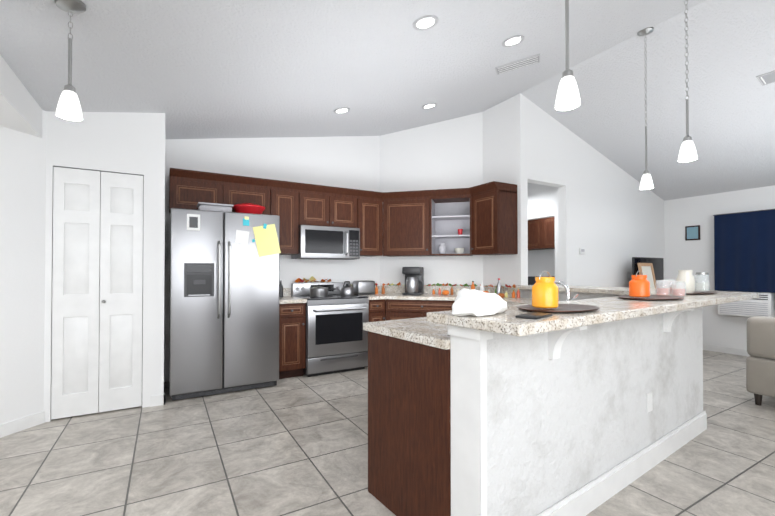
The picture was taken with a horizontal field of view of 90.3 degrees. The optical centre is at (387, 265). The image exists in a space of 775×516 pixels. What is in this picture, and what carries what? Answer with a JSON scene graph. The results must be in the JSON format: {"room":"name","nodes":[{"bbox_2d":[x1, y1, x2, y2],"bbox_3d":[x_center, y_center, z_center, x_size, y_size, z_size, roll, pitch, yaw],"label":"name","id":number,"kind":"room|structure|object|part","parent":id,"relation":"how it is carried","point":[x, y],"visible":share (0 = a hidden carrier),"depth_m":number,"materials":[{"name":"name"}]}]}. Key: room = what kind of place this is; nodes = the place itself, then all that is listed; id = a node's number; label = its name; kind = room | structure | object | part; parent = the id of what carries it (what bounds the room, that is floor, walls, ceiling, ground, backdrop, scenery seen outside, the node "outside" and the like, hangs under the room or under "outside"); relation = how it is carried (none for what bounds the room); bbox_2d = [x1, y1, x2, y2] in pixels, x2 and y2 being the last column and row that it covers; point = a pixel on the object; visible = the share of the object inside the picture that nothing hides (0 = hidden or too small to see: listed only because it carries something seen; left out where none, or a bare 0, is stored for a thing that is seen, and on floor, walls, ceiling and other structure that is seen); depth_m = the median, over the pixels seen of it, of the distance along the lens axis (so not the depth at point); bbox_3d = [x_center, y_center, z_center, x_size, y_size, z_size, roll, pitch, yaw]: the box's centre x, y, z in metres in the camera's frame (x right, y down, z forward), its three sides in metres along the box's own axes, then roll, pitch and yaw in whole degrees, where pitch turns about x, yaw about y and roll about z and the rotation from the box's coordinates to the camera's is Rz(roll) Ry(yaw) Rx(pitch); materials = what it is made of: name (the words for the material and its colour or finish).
{"room":"kitchen","nodes":[
{"label":"kitchen","id":0,"kind":"room"},
{"bbox_2d":[0,55,41,137],"bbox_3d":[-3.328,-1.163,0.628,3.480,0.280,3.480,0,-1,-30],"label":"wall","id":1,"kind":"structure","parent":0,"point":[20,109],"depth_m":2.58,"materials":[{"name":"white paint"}]},
{"bbox_2d":[0,110,46,424],"bbox_3d":[-3.273,-0.599,1.061,0.120,3.600,4.101,0,-1,15],"label":"wall","id":2,"kind":"structure","parent":0,"point":[22,223],"depth_m":2.87,"materials":[{"name":"white paint"}]},
{"bbox_2d":[44,111,164,421],"bbox_3d":[-2.428,-0.575,3.290,0.910,3.600,0.200,0,-1,-30],"label":"wall","id":3,"kind":"structure","parent":0,"point":[127,142],"depth_m":3.32,"materials":[{"name":"white paint"}]},
{"bbox_2d":[51,167,142,419],"bbox_3d":[-2.394,0.213,3.203,0.602,2.000,0.070,0,-1,-30],"label":"pantry door","id":4,"kind":"structure","parent":3,"relation":"in","point":[97,297],"depth_m":3.19,"materials":[{"name":"white paint"}]},
{"bbox_2d":[53,166,143,176],"bbox_3d":[-2.402,-0.791,3.227,0.606,0.007,0.040,0,-1,-30],"label":"door frame","id":5,"kind":"structure","parent":3,"relation":"attached to","point":[98,170],"depth_m":3.19,"materials":[{"name":"white paint"}]},
{"bbox_2d":[164,136,379,381],"bbox_3d":[-2.033,-0.562,4.396,4.500,3.600,0.120,0,-1,-30],"label":"wall","id":6,"kind":"structure","parent":0,"point":[351,162],"depth_m":4.83,"materials":[{"name":"white paint"}]},
{"bbox_2d":[169,168,232,212],"bbox_3d":[-2.023,-0.760,4.142,0.560,0.389,0.327,0,-1,-30],"label":"upper cabinet","id":7,"kind":"object","parent":6,"relation":"attached to","point":[186,189],"depth_m":3.98,"materials":[{"name":"brown wood"}]},
{"bbox_2d":[233,176,272,214],"bbox_3d":[-1.647,-0.758,4.359,0.561,0.389,0.327,0,-1,-30],"label":"upper cabinet","id":8,"kind":"object","parent":6,"relation":"attached to","point":[245,189],"depth_m":4.26,"materials":[{"name":"brown wood"}]},
{"bbox_2d":[273,180,304,254],"bbox_3d":[-1.232,-0.545,4.597,0.387,0.810,0.327,0,-1,-30],"label":"upper cabinet","id":9,"kind":"object","parent":6,"relation":"attached to","point":[288,199],"depth_m":4.46,"materials":[{"name":"brown wood"}]},
{"bbox_2d":[305,184,336,226],"bbox_3d":[-0.927,-0.714,4.775,0.442,0.467,0.327,0,-1,-30],"label":"upper cabinet","id":10,"kind":"object","parent":6,"relation":"attached to","point":[320,203],"depth_m":4.65,"materials":[{"name":"brown wood"}]},
{"bbox_2d":[291,225,359,259],"bbox_3d":[-0.760,-0.279,4.798,0.760,0.390,0.445,0,-1,-30],"label":"over-the-range microwave","id":11,"kind":"object","parent":10,"relation":"attached to","point":[328,243],"visible":0.96,"depth_m":4.63,"materials":[{"name":"silver metal"}]},
{"bbox_2d":[337,188,352,227],"bbox_3d":[-0.652,-0.713,4.934,0.443,0.467,0.327,0,-1,-30],"label":"upper cabinet","id":12,"kind":"object","parent":6,"relation":"attached to","point":[344,195],"depth_m":4.81,"materials":[{"name":"brown wood"}]},
{"bbox_2d":[353,189,380,255],"bbox_3d":[-0.297,-0.539,5.112,0.481,0.810,0.371,0,-1,-30],"label":"upper cabinet","id":13,"kind":"object","parent":6,"relation":"attached to","point":[366,205],"depth_m":4.98,"materials":[{"name":"brown wood"}]},
{"bbox_2d":[381,190,424,255],"bbox_3d":[0.255,-0.539,5.149,0.735,0.810,0.670,0,-1,-30],"label":"upper cabinet","id":14,"kind":"object","parent":6,"relation":"attached to","point":[403,212],"depth_m":5.01,"materials":[{"name":"brown wood"}]},
{"bbox_2d":[0,0,705,138],"bbox_3d":[-0.842,-1.689,1.187,7.540,0.904,8.450,0,-1,-30],"label":"ceiling","id":15,"kind":"structure","parent":0,"point":[201,69],"depth_m":2.89,"materials":[{"name":"white paint"}]},
{"bbox_2d":[54,0,85,120],"bbox_3d":[-1.578,-1.028,1.915,0.122,0.577,0.124,0,-1,-30],"label":"pendant light","id":16,"kind":"object","parent":15,"relation":"hanging from","point":[68,107],"visible":1,"depth_m":1.90,"materials":[{"name":"white glass"}]},
{"bbox_2d":[334,107,349,113],"bbox_3d":[-0.489,-1.667,4.135,0.174,0.039,0.176,0,-1,-30],"label":"recessed light","id":17,"kind":"object","parent":15,"relation":"in","point":[341,110],"visible":0.98,"depth_m":4.13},
{"bbox_2d":[413,15,437,30],"bbox_3d":[0.261,-1.664,2.639,0.174,0.039,0.176,0,-1,-30],"label":"recessed light","id":18,"kind":"object","parent":15,"relation":"in","point":[426,22],"visible":1,"depth_m":2.63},
{"bbox_2d":[422,103,436,108],"bbox_3d":[0.486,-1.855,4.469,0.174,0.039,0.176,0,-1,-30],"label":"recessed light","id":19,"kind":"object","parent":15,"relation":"in","point":[429,105],"visible":0.98,"depth_m":4.47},
{"bbox_2d":[502,35,523,46],"bbox_3d":[1.023,-1.832,3.139,0.174,0.039,0.176,0,-1,-30],"label":"recessed light","id":20,"kind":"object","parent":15,"relation":"in","point":[513,41],"visible":1,"depth_m":3.13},
{"bbox_2d":[495,54,539,74],"bbox_3d":[1.234,-1.909,3.655,0.402,0.083,0.199,0,-1,22],"label":"ceiling vent","id":21,"kind":"object","parent":15,"relation":"in","point":[521,63],"visible":0.98,"depth_m":3.64,"materials":[{"name":"white metal"}]},
{"bbox_2d":[555,0,580,110],"bbox_3d":[0.796,-1.198,1.707,0.122,0.982,0.124,0,-1,-30],"label":"pendant light","id":22,"kind":"object","parent":15,"relation":"hanging from","point":[567,97],"visible":1,"depth_m":1.69,"materials":[{"name":"white glass"}]},
{"bbox_2d":[637,27,653,189],"bbox_3d":[2.255,-1.365,3.361,0.124,1.383,0.124,0,-1,-30],"label":"pendant light","id":23,"kind":"object","parent":15,"relation":"hanging from","point":[646,182],"visible":1,"depth_m":3.35,"materials":[{"name":"white glass"}]},
{"bbox_2d":[678,0,697,161],"bbox_3d":[1.990,-1.330,2.560,0.122,1.254,0.124,0,-1,-30],"label":"pendant light","id":24,"kind":"object","parent":15,"relation":"hanging from","point":[687,152],"visible":1,"depth_m":2.55,"materials":[{"name":"white glass"}]},
{"bbox_2d":[0,350,774,515],"bbox_3d":[0.614,1.239,1.795,11.300,0.060,8.600,0,-1,-30],"label":"floor","id":25,"kind":"structure","parent":0,"point":[295,446],"depth_m":2.41,"materials":[{"name":"tile"}]},
{"bbox_2d":[0,411,44,437],"bbox_3d":[-3.209,1.156,1.025,2.908,0.090,2.908,0,-1,-30],"label":"baseboard","id":26,"kind":"structure","parent":25,"relation":"on","point":[18,425],"depth_m":2.86,"materials":[{"name":"white paint"}]},
{"bbox_2d":[169,208,280,399],"bbox_3d":[-1.696,0.351,3.997,0.984,1.735,0.831,0,-1,-30],"label":"fridge","id":27,"kind":"object","parent":25,"relation":"on","point":[224,305],"visible":1,"depth_m":3.66,"materials":[{"name":"silver metal"}]},
{"bbox_2d":[196,202,233,212],"bbox_3d":[-1.753,-0.569,3.912,0.320,0.098,0.260,0,-1,-30],"label":"tray","id":28,"kind":"object","parent":27,"relation":"on","point":[223,208],"visible":0.73,"depth_m":3.81,"materials":[{"name":"paint"}]},
{"bbox_2d":[232,203,264,213],"bbox_3d":[-1.468,-0.588,4.077,0.340,0.140,0.340,0,-1,-30],"label":"bowl","id":29,"kind":"object","parent":27,"relation":"on","point":[251,208],"visible":0.62,"depth_m":3.96,"materials":[{"name":"plastic"}]},
{"bbox_2d":[279,303,305,378],"bbox_3d":[-1.194,0.823,4.449,0.320,0.830,0.597,0,-1,-30],"label":"base cabinet","id":30,"kind":"object","parent":25,"relation":"on","point":[292,320],"depth_m":4.20,"materials":[{"name":"brown wood"}]},
{"bbox_2d":[279,288,306,303],"bbox_3d":[-1.192,0.338,4.438,0.333,0.139,0.627,0,-1,-30],"label":"countertop","id":31,"kind":"structure","parent":30,"relation":"on","point":[287,298],"depth_m":4.25,"materials":[{"name":"stone"}]},
{"bbox_2d":[279,280,282,296],"bbox_3d":[-1.264,0.268,4.555,0.060,0.200,0.060,0,-1,-30],"label":"bottle","id":32,"kind":"object","parent":31,"relation":"on","point":[280,290],"visible":0.98,"depth_m":4.53,"materials":[{"name":"black plastic"}]},
{"bbox_2d":[291,276,368,376],"bbox_3d":[-0.693,0.681,4.672,0.766,1.120,0.704,0,-1,-30],"label":"stove","id":33,"kind":"object","parent":25,"relation":"on","point":[336,337],"depth_m":4.43,"materials":[{"name":"silver metal"}]},
{"bbox_3d":[-0.934,0.166,4.864,0.484,0.087,0.091,0,-1,-30],"label":"leaves on the back of the stove","id":34,"kind":"part","parent":33,"relation":"part of","materials":[{"name":"multicoloured"}]},
{"bbox_2d":[310,285,335,297],"bbox_3d":[-0.755,0.288,4.514,0.320,0.150,0.220,0,-1,-30],"label":"pot","id":35,"kind":"object","parent":33,"relation":"on","point":[318,292],"visible":0.98,"depth_m":4.40,"materials":[{"name":"silver metal"}]},
{"bbox_2d":[336,281,353,295],"bbox_3d":[-0.518,0.275,4.685,0.228,0.180,0.170,0,-1,-30],"label":"kettle","id":36,"kind":"object","parent":33,"relation":"on","point":[346,290],"visible":0.98,"depth_m":4.64,"materials":[{"name":"silver metal"}]},
{"bbox_2d":[367,299,382,366],"bbox_3d":[-0.248,0.829,4.970,0.302,0.830,0.642,0,-1,-30],"label":"base cabinet","id":37,"kind":"object","parent":25,"relation":"on","point":[375,306],"depth_m":4.72,"materials":[{"name":"brown wood"}]},
{"bbox_2d":[368,331,450,515],"bbox_3d":[0.905,0.784,2.418,2.042,0.865,0.617,0,-1,-35],"label":"base cabinet","id":38,"kind":"object","parent":25,"relation":"on","point":[409,428],"visible":0.39,"depth_m":1.79,"materials":[{"name":"brown wood"}]},
{"bbox_2d":[363,317,449,349],"bbox_3d":[0.857,0.331,2.414,2.040,0.039,0.843,0,-1,-30],"label":"countertop","id":39,"kind":"structure","parent":38,"relation":"on","point":[422,330],"depth_m":1.87,"materials":[{"name":"stone"}]},
{"bbox_2d":[531,280,578,300],"bbox_3d":[1.003,0.201,2.529,0.720,0.221,0.440,0,-1,-35],"label":"sink faucet","id":40,"kind":"object","parent":39,"relation":"on","point":[565,285],"visible":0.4,"depth_m":2.38,"materials":[{"name":"silver metal"}]},
{"bbox_2d":[383,299,454,320],"bbox_3d":[0.491,0.828,4.911,1.124,0.830,1.134,0,-1,-30],"label":"base cabinet","id":41,"kind":"object","parent":25,"relation":"on","point":[396,309],"depth_m":4.70,"materials":[{"name":"brown wood"}]},
{"bbox_2d":[351,286,432,299],"bbox_3d":[-0.014,0.341,4.755,0.487,0.139,1.258,0,-1,-30],"label":"countertop","id":42,"kind":"structure","parent":41,"relation":"on","point":[391,292],"depth_m":4.86,"materials":[{"name":"stone"}]},
{"bbox_2d":[353,280,374,294],"bbox_3d":[-0.304,0.283,5.087,0.275,0.182,0.180,0,-1,-30],"label":"toaster","id":43,"kind":"object","parent":42,"relation":"on","point":[364,287],"visible":0.96,"depth_m":5.01,"materials":[{"name":"silver metal"}]},
{"bbox_2d":[401,286,560,305],"bbox_3d":[1.147,0.335,4.243,1.011,0.139,3.306,0,-1,-30],"label":"countertop","id":44,"kind":"structure","parent":41,"relation":"on","point":[510,301],"depth_m":4.66,"materials":[{"name":"stone"}]},
{"bbox_2d":[402,267,423,295],"bbox_3d":[0.348,0.193,5.003,0.255,0.360,0.316,0,-1,15],"label":"coffee maker","id":45,"kind":"object","parent":44,"relation":"on","point":[414,280],"visible":1,"depth_m":4.88,"materials":[{"name":"black plastic"}]},
{"bbox_2d":[382,282,476,286],"bbox_3d":[0.549,0.245,5.192,1.299,0.058,0.086,0,-1,15],"label":"garland","id":46,"kind":"object","parent":44,"relation":"on","point":[438,284],"depth_m":5.16,"materials":[{"name":"orange plant"}]},
{"bbox_2d":[442,290,448,294],"bbox_3d":[0.748,0.338,4.953,0.090,0.069,0.090,0,-1,-30],"label":"pumpkin","id":47,"kind":"object","parent":44,"relation":"on","point":[445,292],"visible":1,"depth_m":4.93,"materials":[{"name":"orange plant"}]},
{"bbox_2d":[480,282,484,290],"bbox_3d":[1.192,0.286,4.842,0.056,0.170,0.056,0,-1,-30],"label":"soap bottle","id":48,"kind":"object","parent":44,"relation":"on","point":[482,287],"visible":0.67,"depth_m":4.83,"materials":[{"name":"white paint"}]},
{"bbox_2d":[480,284,515,287],"bbox_3d":[1.361,0.241,4.760,0.085,0.057,0.583,0,-1,-30],"label":"garland","id":49,"kind":"object","parent":44,"relation":"on","point":[513,286],"depth_m":4.64,"materials":[{"name":"green plant"}]},
{"bbox_2d":[496,278,501,294],"bbox_3d":[1.332,0.259,4.600,0.060,0.220,0.060,0,-1,-30],"label":"bottle","id":50,"kind":"object","parent":44,"relation":"on","point":[498,288],"visible":0.85,"depth_m":4.58,"materials":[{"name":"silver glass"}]},
{"bbox_2d":[528,276,554,284],"bbox_3d":[2.857,0.723,6.742,0.660,1.080,0.650,0,-1,-30],"label":"laundry machine","id":51,"kind":"object","parent":25,"relation":"on","point":[531,280],"depth_m":6.67,"materials":[{"name":"black metal"}]},
{"bbox_2d":[448,289,702,515],"bbox_3d":[1.024,0.736,2.969,2.751,0.972,2.148,0,-1,-30],"label":"wall bar","id":52,"kind":"object","parent":25,"relation":"on","point":[541,422],"visible":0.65,"depth_m":1.77,"materials":[{"name":"paint"}]},
{"bbox_2d":[427,285,758,336],"bbox_3d":[1.184,0.230,2.996,3.142,0.039,2.268,0,-1,-30],"label":"countertop","id":53,"kind":"structure","parent":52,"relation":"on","point":[610,309],"depth_m":1.66,"materials":[{"name":"stone"}]},
{"bbox_2d":[452,288,506,315],"bbox_3d":[0.374,0.142,1.579,0.378,0.102,0.199,0,-1,-30],"label":"bundle","id":54,"kind":"object","parent":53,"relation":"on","point":[473,302],"visible":1,"depth_m":1.49,"materials":[{"name":"fabric"}]},
{"bbox_2d":[515,312,551,318],"bbox_3d":[0.558,0.188,1.464,0.080,0.009,0.160,-1,-1,43],"label":"phone","id":55,"kind":"object","parent":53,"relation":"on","point":[534,315],"visible":0.98,"depth_m":1.43,"materials":[{"name":"black plastic"}]},
{"bbox_2d":[518,304,598,312],"bbox_3d":[0.769,0.190,1.737,0.418,0.011,0.301,0,-1,-30],"label":"tray","id":56,"kind":"object","parent":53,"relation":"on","point":[562,308],"visible":0.88,"depth_m":1.74,"materials":[{"name":"brown metal"}]},
{"bbox_2d":[532,271,557,307],"bbox_3d":[0.701,0.103,1.714,0.109,0.162,0.109,0,-1,-30],"label":"lantern","id":57,"kind":"object","parent":56,"relation":"on","point":[544,292],"visible":1,"depth_m":1.67,"materials":[{"name":"yellow glass"}]},
{"bbox_2d":[618,295,683,299],"bbox_3d":[1.642,0.198,2.407,0.478,0.011,0.322,0,-1,-30],"label":"tray","id":58,"kind":"object","parent":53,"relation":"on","point":[659,297],"visible":0.9,"depth_m":2.43,"materials":[{"name":"brown wood"}]},
{"bbox_2d":[629,271,649,296],"bbox_3d":[1.560,0.110,2.386,0.109,0.162,0.109,0,-1,-30],"label":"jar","id":59,"kind":"object","parent":58,"relation":"on","point":[639,285],"visible":1,"depth_m":2.35,"materials":[{"name":"orange glass"}]},
{"bbox_2d":[655,280,669,294],"bbox_3d":[1.872,0.150,2.620,0.080,0.110,0.080,0,-1,-30],"label":"candle jar","id":60,"kind":"object","parent":58,"relation":"on","point":[663,291],"visible":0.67,"depth_m":2.59,"materials":[{"name":"clear glass"}]},
{"bbox_2d":[671,281,685,295],"bbox_3d":[1.988,0.155,2.629,0.080,0.100,0.080,0,-1,-30],"label":"candle jar","id":61,"kind":"object","parent":58,"relation":"on","point":[677,291],"visible":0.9,"depth_m":2.61,"materials":[{"name":"clear glass"}]},
{"bbox_2d":[662,279,675,294],"bbox_3d":[2.017,0.152,2.760,0.080,0.110,0.080,0,-1,-30],"label":"candle jar","id":62,"kind":"object","parent":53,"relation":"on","point":[672,280],"visible":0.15,"depth_m":2.73,"materials":[{"name":"clear glass"}]},
{"bbox_2d":[685,291,717,294],"bbox_3d":[2.340,0.203,2.928,0.518,0.011,0.244,0,-1,-30],"label":"tray","id":63,"kind":"object","parent":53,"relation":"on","point":[701,292],"visible":0.75,"depth_m":2.89,"materials":[{"name":"brown metal"}]},
{"bbox_2d":[676,270,694,292],"bbox_3d":[2.213,0.113,2.849,0.151,0.165,0.110,0,-1,-30],"label":"pitcher","id":64,"kind":"object","parent":63,"relation":"on","point":[686,277],"visible":0.85,"depth_m":2.80,"materials":[{"name":"beige ceramic"}]},
{"bbox_2d":[695,272,708,291],"bbox_3d":[2.462,0.123,3.015,0.090,0.150,0.090,0,-1,-30],"label":"canister","id":65,"kind":"object","parent":63,"relation":"on","point":[702,286],"visible":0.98,"depth_m":2.99,"materials":[{"name":"clear glass"}]},
{"bbox_2d":[537,411,706,515],"bbox_3d":[1.360,1.146,2.160,2.516,0.135,0.248,0,-1,-30],"label":"baseboard","id":66,"kind":"structure","parent":52,"relation":"attached to","point":[588,498],"depth_m":2.11,"materials":[{"name":"white paint"}]},
{"bbox_2d":[647,392,652,412],"bbox_3d":[1.587,0.825,2.331,0.070,0.110,0.008,0,-1,-35],"label":"outlet","id":67,"kind":"object","parent":52,"relation":"attached to","point":[649,403],"visible":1,"depth_m":2.32,"materials":[{"name":"white paint"}]},
{"bbox_2d":[746,316,774,405],"bbox_3d":[4.159,0.754,2.712,0.950,0.930,2.230,0,-1,-30],"label":"sofa","id":68,"kind":"object","parent":25,"relation":"on","point":[760,371],"visible":1,"depth_m":3.35,"materials":[{"name":"fabric"}]},
{"bbox_3d":[3.752,0.819,5.462,1.300,0.860,0.440,0,-1,-30],"label":"tv stand","id":69,"kind":"object","parent":25,"relation":"on","visible":0},
{"bbox_2d":[637,263,656,288],"bbox_3d":[3.572,0.174,5.282,0.348,0.432,0.097,0,-1,-30],"label":"framed picture","id":70,"kind":"object","parent":69,"relation":"on","point":[647,269],"visible":0.52,"depth_m":5.31,"materials":[{"name":"brown wood"}]},
{"bbox_2d":[632,257,663,287],"bbox_3d":[3.769,0.134,5.571,0.810,0.511,0.160,0,-1,-30],"label":"tv monitor","id":71,"kind":"object","parent":69,"relation":"on","point":[658,265],"visible":0.29,"depth_m":5.62,"materials":[{"name":"black plastic"}]},
{"bbox_2d":[380,112,482,320],"bbox_3d":[0.598,-0.552,5.340,1.120,3.600,1.120,0,-1,-30],"label":"wall","id":72,"kind":"structure","parent":0,"point":[446,154],"depth_m":5.24,"materials":[{"name":"white paint"}]},
{"bbox_2d":[425,192,448,255],"bbox_3d":[0.577,-0.540,5.067,0.292,0.810,0.244,0,-1,-30],"label":"upper cabinet","id":73,"kind":"object","parent":72,"relation":"attached to","point":[434,201],"depth_m":4.94,"materials":[{"name":"brown wood"}]},
{"bbox_2d":[439,243,445,253],"bbox_3d":[0.718,-0.226,5.040,0.099,0.140,0.099,0,-1,-30],"label":"vase","id":74,"kind":"object","parent":73,"relation":"on","point":[442,248],"visible":0.88,"depth_m":5.00,"materials":[{"name":"white ceramic"}]},
{"bbox_2d":[445,196,456,255],"bbox_3d":[0.876,-0.520,5.165,0.349,0.737,0.349,0,-1,-30],"label":"upper cabinet","id":75,"kind":"object","parent":72,"relation":"attached to","point":[450,201],"depth_m":5.16,"materials":[{"name":"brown wood"}]},
{"bbox_2d":[457,188,472,255],"bbox_3d":[1.091,-0.541,4.925,0.244,0.810,0.307,0,-1,-30],"label":"upper cabinet","id":76,"kind":"object","parent":72,"relation":"attached to","point":[464,199],"depth_m":5.10,"materials":[{"name":"brown wood"}]},
{"bbox_2d":[454,248,464,252],"bbox_3d":[0.931,-0.193,4.983,0.128,0.072,0.128,0,-1,-30],"label":"bowl","id":77,"kind":"object","parent":76,"relation":"on","point":[459,250],"visible":0.79,"depth_m":4.94,"materials":[{"name":"beige ceramic"}]},
{"bbox_2d":[473,181,517,254],"bbox_3d":[1.293,-0.544,4.683,0.328,0.810,0.440,0,-1,-30],"label":"upper cabinet","id":78,"kind":"object","parent":72,"relation":"attached to","point":[484,217],"depth_m":4.52,"materials":[{"name":"brown wood"}]},
{"bbox_2d":[483,93,527,296],"bbox_3d":[1.463,-0.558,4.841,0.120,3.600,0.630,0,-1,-30],"label":"wall","id":79,"kind":"structure","parent":0,"point":[505,141],"depth_m":4.69,"materials":[{"name":"white paint"}]},
{"bbox_2d":[527,182,557,275],"bbox_3d":[2.095,-0.542,6.246,0.100,3.600,2.190,0,-1,-30],"label":"wall","id":80,"kind":"structure","parent":0,"point":[542,198],"depth_m":5.76,"materials":[{"name":"white paint"}]},
{"bbox_2d":[528,219,539,248],"bbox_3d":[2.812,-0.592,7.169,0.330,0.560,0.526,0,-1,-30],"label":"upper cabinet","id":81,"kind":"object","parent":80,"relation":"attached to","point":[533,225],"depth_m":7.07,"materials":[{"name":"brown wood"}]},
{"bbox_2d":[528,211,557,284],"bbox_3d":[2.195,0.234,5.952,0.014,2.040,1.024,0,-1,-30],"label":"door frame","id":82,"kind":"structure","parent":80,"relation":"attached to","point":[547,214],"depth_m":5.55,"materials":[{"name":"white paint"}]},
{"bbox_2d":[536,217,554,248],"bbox_3d":[3.017,-0.596,6.814,0.330,0.560,0.526,0,-1,-30],"label":"upper cabinet","id":83,"kind":"object","parent":80,"relation":"attached to","point":[541,234],"depth_m":6.81,"materials":[{"name":"brown wood"}]},
{"bbox_2d":[527,99,664,287],"bbox_3d":[3.041,-0.551,5.458,3.230,3.600,0.120,0,-1,-30],"label":"wall","id":84,"kind":"structure","parent":0,"point":[610,217],"depth_m":5.23,"materials":[{"name":"white paint"}]},
{"bbox_2d":[579,248,584,253],"bbox_3d":[2.579,-0.195,5.104,0.100,0.080,0.022,0,-1,-30],"label":"thermostat","id":85,"kind":"object","parent":84,"relation":"attached to","point":[581,250],"visible":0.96,"depth_m":5.09,"materials":[{"name":"white paint"}]},
{"bbox_2d":[521,0,774,200],"bbox_3d":[3.938,-1.573,3.949,3.500,1.075,8.450,0,-1,-30],"label":"ceiling","id":86,"kind":"structure","parent":0,"point":[730,45],"depth_m":4.12,"materials":[{"name":"white paint"}]},
{"bbox_2d":[756,70,774,85],"bbox_3d":[3.595,-1.719,3.342,0.156,0.052,0.550,0,-1,-30],"label":"ceiling vent","id":87,"kind":"object","parent":86,"relation":"in","point":[766,78],"visible":1,"depth_m":3.53,"materials":[{"name":"white metal"}]},
{"bbox_2d":[664,185,774,356],"bbox_3d":[5.933,-0.569,3.792,0.132,3.600,5.900,0,-1,-30],"label":"wall","id":88,"kind":"structure","parent":0,"point":[680,214],"depth_m":5.71,"materials":[{"name":"white paint"}]},
{"bbox_2d":[685,225,699,240],"bbox_3d":[4.653,-0.503,5.873,0.021,0.219,0.185,0,-1,-30],"label":"framed picture","id":89,"kind":"object","parent":88,"relation":"attached to","point":[692,232],"visible":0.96,"depth_m":5.87,"materials":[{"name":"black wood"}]},
{"bbox_2d":[715,214,774,316],"bbox_3d":[5.041,-0.035,5.044,0.174,1.440,1.270,0,-1,-30],"label":"window","id":90,"kind":"structure","parent":88,"relation":"attached to","point":[763,304],"depth_m":5.15,"materials":[{"name":"white paint"}]},
{"bbox_2d":[713,209,774,292],"bbox_3d":[4.828,-0.193,5.211,0.020,1.079,0.680,0,-1,-30],"label":"curtain","id":91,"kind":"object","parent":90,"relation":"hanging from","point":[744,251],"visible":1,"depth_m":5.20,"materials":[{"name":"blue fabric"}]}
]}

